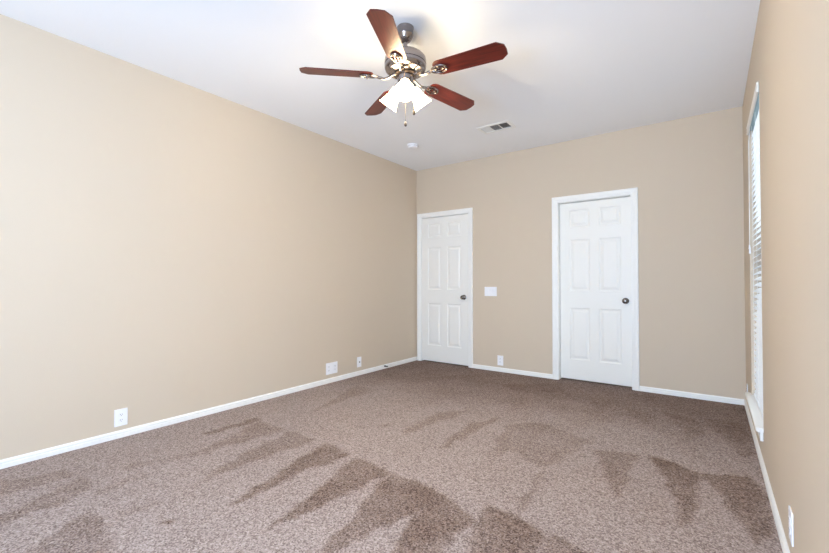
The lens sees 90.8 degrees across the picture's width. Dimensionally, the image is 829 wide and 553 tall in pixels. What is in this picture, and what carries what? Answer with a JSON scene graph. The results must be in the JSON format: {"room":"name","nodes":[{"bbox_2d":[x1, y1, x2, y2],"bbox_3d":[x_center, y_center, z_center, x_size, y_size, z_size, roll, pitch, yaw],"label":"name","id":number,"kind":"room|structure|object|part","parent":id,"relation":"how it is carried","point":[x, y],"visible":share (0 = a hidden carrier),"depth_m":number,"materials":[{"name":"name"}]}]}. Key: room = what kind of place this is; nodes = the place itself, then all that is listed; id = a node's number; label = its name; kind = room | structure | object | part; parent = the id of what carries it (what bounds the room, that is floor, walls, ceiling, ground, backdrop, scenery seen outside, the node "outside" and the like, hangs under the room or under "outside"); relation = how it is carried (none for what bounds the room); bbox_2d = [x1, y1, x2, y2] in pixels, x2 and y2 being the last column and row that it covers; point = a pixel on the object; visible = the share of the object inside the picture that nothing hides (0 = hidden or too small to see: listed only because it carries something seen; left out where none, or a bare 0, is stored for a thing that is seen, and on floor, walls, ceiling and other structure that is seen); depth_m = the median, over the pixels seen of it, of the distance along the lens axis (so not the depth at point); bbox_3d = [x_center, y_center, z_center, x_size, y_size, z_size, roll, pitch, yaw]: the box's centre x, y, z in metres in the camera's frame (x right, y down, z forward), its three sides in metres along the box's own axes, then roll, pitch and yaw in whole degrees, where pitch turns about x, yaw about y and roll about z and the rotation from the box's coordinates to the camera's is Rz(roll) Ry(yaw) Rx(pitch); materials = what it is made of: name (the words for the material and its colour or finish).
{"room":"empty bedroom","nodes":[
{"label":"empty bedroom","id":0,"kind":"room"},
{"bbox_2d":[0,14,416,459],"bbox_3d":[-2.089,-0.157,3.133,0.140,2.840,7.276,-1,-1,36],"label":"wall","id":1,"kind":"structure","parent":0,"point":[169,247],"depth_m":3.21,"materials":[{"name":"beige paint"}]},
{"bbox_2d":[114,408,127,426],"bbox_3d":[-2.118,1.017,2.948,0.008,0.122,0.082,-1,-1,36],"label":"electrical outlet","id":2,"kind":"object","parent":1,"relation":"attached to","point":[120,415],"visible":1,"depth_m":2.94,"materials":[{"name":"white plastic"}]},
{"bbox_2d":[0,356,416,468],"bbox_3d":[-2.027,1.137,3.068,0.013,0.052,6.996,-1,-1,36],"label":"baseboard","id":3,"kind":"structure","parent":1,"relation":"attached to","point":[24,458],"depth_m":3.19,"materials":[{"name":"white paint"}]},
{"bbox_2d":[326,361,337,374],"bbox_3d":[-0.927,1.028,4.582,0.008,0.128,0.170,-1,-1,36],"label":"electrical outlet","id":4,"kind":"object","parent":1,"relation":"attached to","point":[332,367],"visible":1,"depth_m":4.58,"materials":[{"name":"white plastic"}]},
{"bbox_2d":[357,357,360,366],"bbox_3d":[-0.664,1.034,4.935,0.016,0.122,0.072,-1,-1,36],"label":"outlet","id":5,"kind":"object","parent":1,"relation":"attached to","point":[358,358],"visible":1,"depth_m":4.93,"materials":[{"name":"white plastic"}]},
{"bbox_2d":[0,0,759,170],"bbox_3d":[-0.538,-1.654,2.025,3.980,0.120,7.276,-1,-1,36],"label":"ceiling","id":6,"kind":"structure","parent":0,"point":[571,69],"depth_m":2.92,"materials":[{"name":"white paint"}]},
{"bbox_2d":[299,9,507,126],"bbox_3d":[-0.021,-1.267,2.599,1.240,0.635,1.250,-1,-1,36],"label":"ceiling fan","id":7,"kind":"object","parent":6,"relation":"hanging from","point":[405,64],"visible":1,"depth_m":2.51,"materials":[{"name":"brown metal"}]},
{"bbox_3d":[-0.484,-1.270,2.545,0.450,0.006,0.138,0,11,-7],"label":"fan blade","id":8,"kind":"part","parent":7,"relation":"part of","materials":[{"name":"brown wood"}]},
{"bbox_3d":[-0.242,-1.263,2.988,0.138,0.006,0.450,-13,5,-25],"label":"fan blade","id":9,"kind":"part","parent":7,"relation":"part of","materials":[{"name":"brown wood"}]},
{"bbox_3d":[-0.138,-1.275,2.177,0.138,0.006,0.450,12,1,11],"label":"fan blade","id":10,"kind":"part","parent":7,"relation":"part of","materials":[{"name":"brown wood"}]},
{"bbox_3d":[-0.141,-1.158,2.646,0.126,0.120,0.126,44,20,23],"label":"lamp shade","id":11,"kind":"part","parent":7,"relation":"part of","materials":[{"name":"white glass"}]},
{"bbox_3d":[-0.058,-1.160,2.502,0.126,0.120,0.126,0,-41,0],"label":"lamp shade","id":12,"kind":"part","parent":7,"relation":"part of","materials":[{"name":"white glass"}]},
{"bbox_3d":[-0.058,-1.175,2.515,0.053,0.090,0.053,0,-41,0],"label":"bulb","id":13,"kind":"part","parent":7,"relation":"part of","materials":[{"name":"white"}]},
{"bbox_3d":[0.025,-1.158,2.646,0.126,0.120,0.126,-44,20,-23],"label":"lamp shade","id":14,"kind":"part","parent":7,"relation":"part of","materials":[{"name":"white glass"}]},
{"bbox_3d":[0.255,-1.264,2.894,0.450,0.006,0.138,1,-13,-43],"label":"fan blade","id":15,"kind":"part","parent":7,"relation":"part of","materials":[{"name":"brown wood"}]},
{"bbox_3d":[0.319,-1.272,2.393,0.450,0.006,0.138,0,-13,29],"label":"fan blade","id":16,"kind":"part","parent":7,"relation":"part of","materials":[{"name":"brown wood"}]},
{"bbox_2d":[407,143,418,148],"bbox_3d":[-0.019,-1.531,4.818,0.136,0.039,0.136,-1,-1,36],"label":"smoke detector","id":17,"kind":"object","parent":6,"relation":"attached to","point":[410,145],"visible":1,"depth_m":4.77,"materials":[{"name":"white plastic"}]},
{"bbox_2d":[476,120,515,134],"bbox_3d":[0.855,-1.612,4.273,0.354,0.118,0.214,-1,-1,36],"label":"ceiling vent","id":18,"kind":"object","parent":6,"relation":"in","point":[488,129],"visible":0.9,"depth_m":4.29,"materials":[{"name":"white metal"}]},
{"bbox_2d":[0,360,782,552],"bbox_3d":[-0.502,1.197,2.029,3.700,0.100,7.116,-1,-1,36],"label":"floor","id":19,"kind":"structure","parent":0,"point":[425,456],"depth_m":2.30,"materials":[{"name":"brown carpet"}]},
{"bbox_2d":[417,106,745,401],"bbox_3d":[1.571,-0.129,4.892,3.700,2.840,0.160,-1,-1,36],"label":"wall","id":20,"kind":"structure","parent":0,"point":[687,173],"depth_m":4.20,"materials":[{"name":"beige paint"}]},
{"bbox_2d":[417,208,472,367],"bbox_3d":[0.423,0.149,5.660,0.895,2.108,0.180,-1,-1,36],"label":"door","id":21,"kind":"structure","parent":20,"relation":"in","point":[444,238],"depth_m":5.63,"materials":[{"name":"white paint"}]},
{"bbox_2d":[485,287,496,295],"bbox_3d":[0.970,0.191,5.217,0.168,0.118,0.015,-1,-1,36],"label":"light switch","id":22,"kind":"object","parent":20,"relation":"attached to","point":[489,291],"visible":1,"depth_m":5.21,"materials":[{"name":"white plastic"}]},
{"bbox_2d":[497,355,502,365],"bbox_3d":[1.078,1.055,5.129,0.078,0.124,0.008,-1,-1,36],"label":"electrical outlet","id":23,"kind":"object","parent":20,"relation":"attached to","point":[499,358],"visible":1,"depth_m":5.13,"materials":[{"name":"white plastic"}]},
{"bbox_2d":[473,364,552,378],"bbox_3d":[1.184,1.167,5.047,1.039,0.052,0.013,-1,-1,36],"label":"baseboard","id":24,"kind":"structure","parent":20,"relation":"attached to","point":[484,367],"depth_m":5.01,"materials":[{"name":"white paint"}]},
{"bbox_2d":[552,187,639,390],"bbox_3d":[1.997,0.131,4.540,0.890,2.108,0.136,-1,-1,36],"label":"door","id":25,"kind":"structure","parent":20,"relation":"in","point":[595,259],"depth_m":4.54,"materials":[{"name":"white paint"}]},
{"bbox_3d":[2.240,0.260,4.343,0.066,0.066,0.067,-1,-1,36],"label":"knob","id":26,"kind":"part","parent":25,"relation":"part of","materials":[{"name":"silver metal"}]},
{"bbox_2d":[639,386,743,404],"bbox_3d":[2.664,1.151,3.968,0.843,0.052,0.013,-1,-1,36],"label":"baseboard","id":27,"kind":"structure","parent":20,"relation":"attached to","point":[641,388],"depth_m":3.94,"materials":[{"name":"white paint"}]},
{"bbox_2d":[742,0,828,552],"bbox_3d":[1.014,-0.192,0.870,0.140,2.840,7.276,-1,-1,36],"label":"wall","id":28,"kind":"structure","parent":0,"point":[789,61],"depth_m":1.49,"materials":[{"name":"beige paint"}]},
{"bbox_2d":[745,392,763,441],"bbox_3d":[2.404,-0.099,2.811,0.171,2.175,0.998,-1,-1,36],"label":"window sill","id":29,"kind":"structure","parent":28,"relation":"in","point":[756,415],"depth_m":2.69,"materials":[{"name":"white paint"}]},
{"bbox_2d":[746,82,762,417],"bbox_3d":[2.362,-0.139,2.795,0.076,2.092,0.893,-1,-1,36],"label":"window blind","id":30,"kind":"object","parent":28,"relation":"attached to","point":[753,123],"visible":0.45,"depth_m":2.88,"materials":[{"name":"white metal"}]},
{"bbox_3d":[2.578,-0.688,3.143,0.011,0.894,0.002,-1,-1,36],"label":"pull cord","id":31,"kind":"part","parent":30,"relation":"part of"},
{"bbox_3d":[2.561,-0.671,3.119,0.011,0.929,0.002,-1,-1,36],"label":"pull cord","id":32,"kind":"part","parent":30,"relation":"part of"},
{"bbox_3d":[2.557,-0.117,3.043,0.053,2.040,0.002,-1,-1,36],"label":"ladder cord","id":33,"kind":"part","parent":30,"relation":"part of","materials":[{"name":"white fabric"}]},
{"bbox_3d":[2.374,-0.121,2.792,0.053,2.040,0.002,-1,-1,36],"label":"ladder cord","id":34,"kind":"part","parent":30,"relation":"part of","materials":[{"name":"white fabric"}]},
{"bbox_3d":[2.374,0.899,2.776,0.048,0.016,0.881,-1,-1,36],"label":"rail","id":35,"kind":"part","parent":30,"relation":"part of","materials":[{"name":"white plastic"}]},
{"bbox_3d":[2.191,-0.125,2.541,0.053,2.040,0.002,-1,-1,36],"label":"ladder cord","id":36,"kind":"part","parent":30,"relation":"part of","materials":[{"name":"white fabric"}]},
{"bbox_2d":[744,400,789,552],"bbox_3d":[0.952,1.103,0.895,0.013,0.052,6.996,-1,-1,36],"label":"baseboard","id":37,"kind":"structure","parent":28,"relation":"attached to","point":[784,545],"depth_m":2.12,"materials":[{"name":"white paint"}]},
{"bbox_2d":[788,505,793,546],"bbox_3d":[1.443,0.955,1.567,0.008,0.122,0.078,-1,-1,36],"label":"electrical outlet","id":38,"kind":"object","parent":28,"relation":"attached to","point":[790,514],"visible":1,"depth_m":1.55,"materials":[{"name":"white plastic"}]}
]}

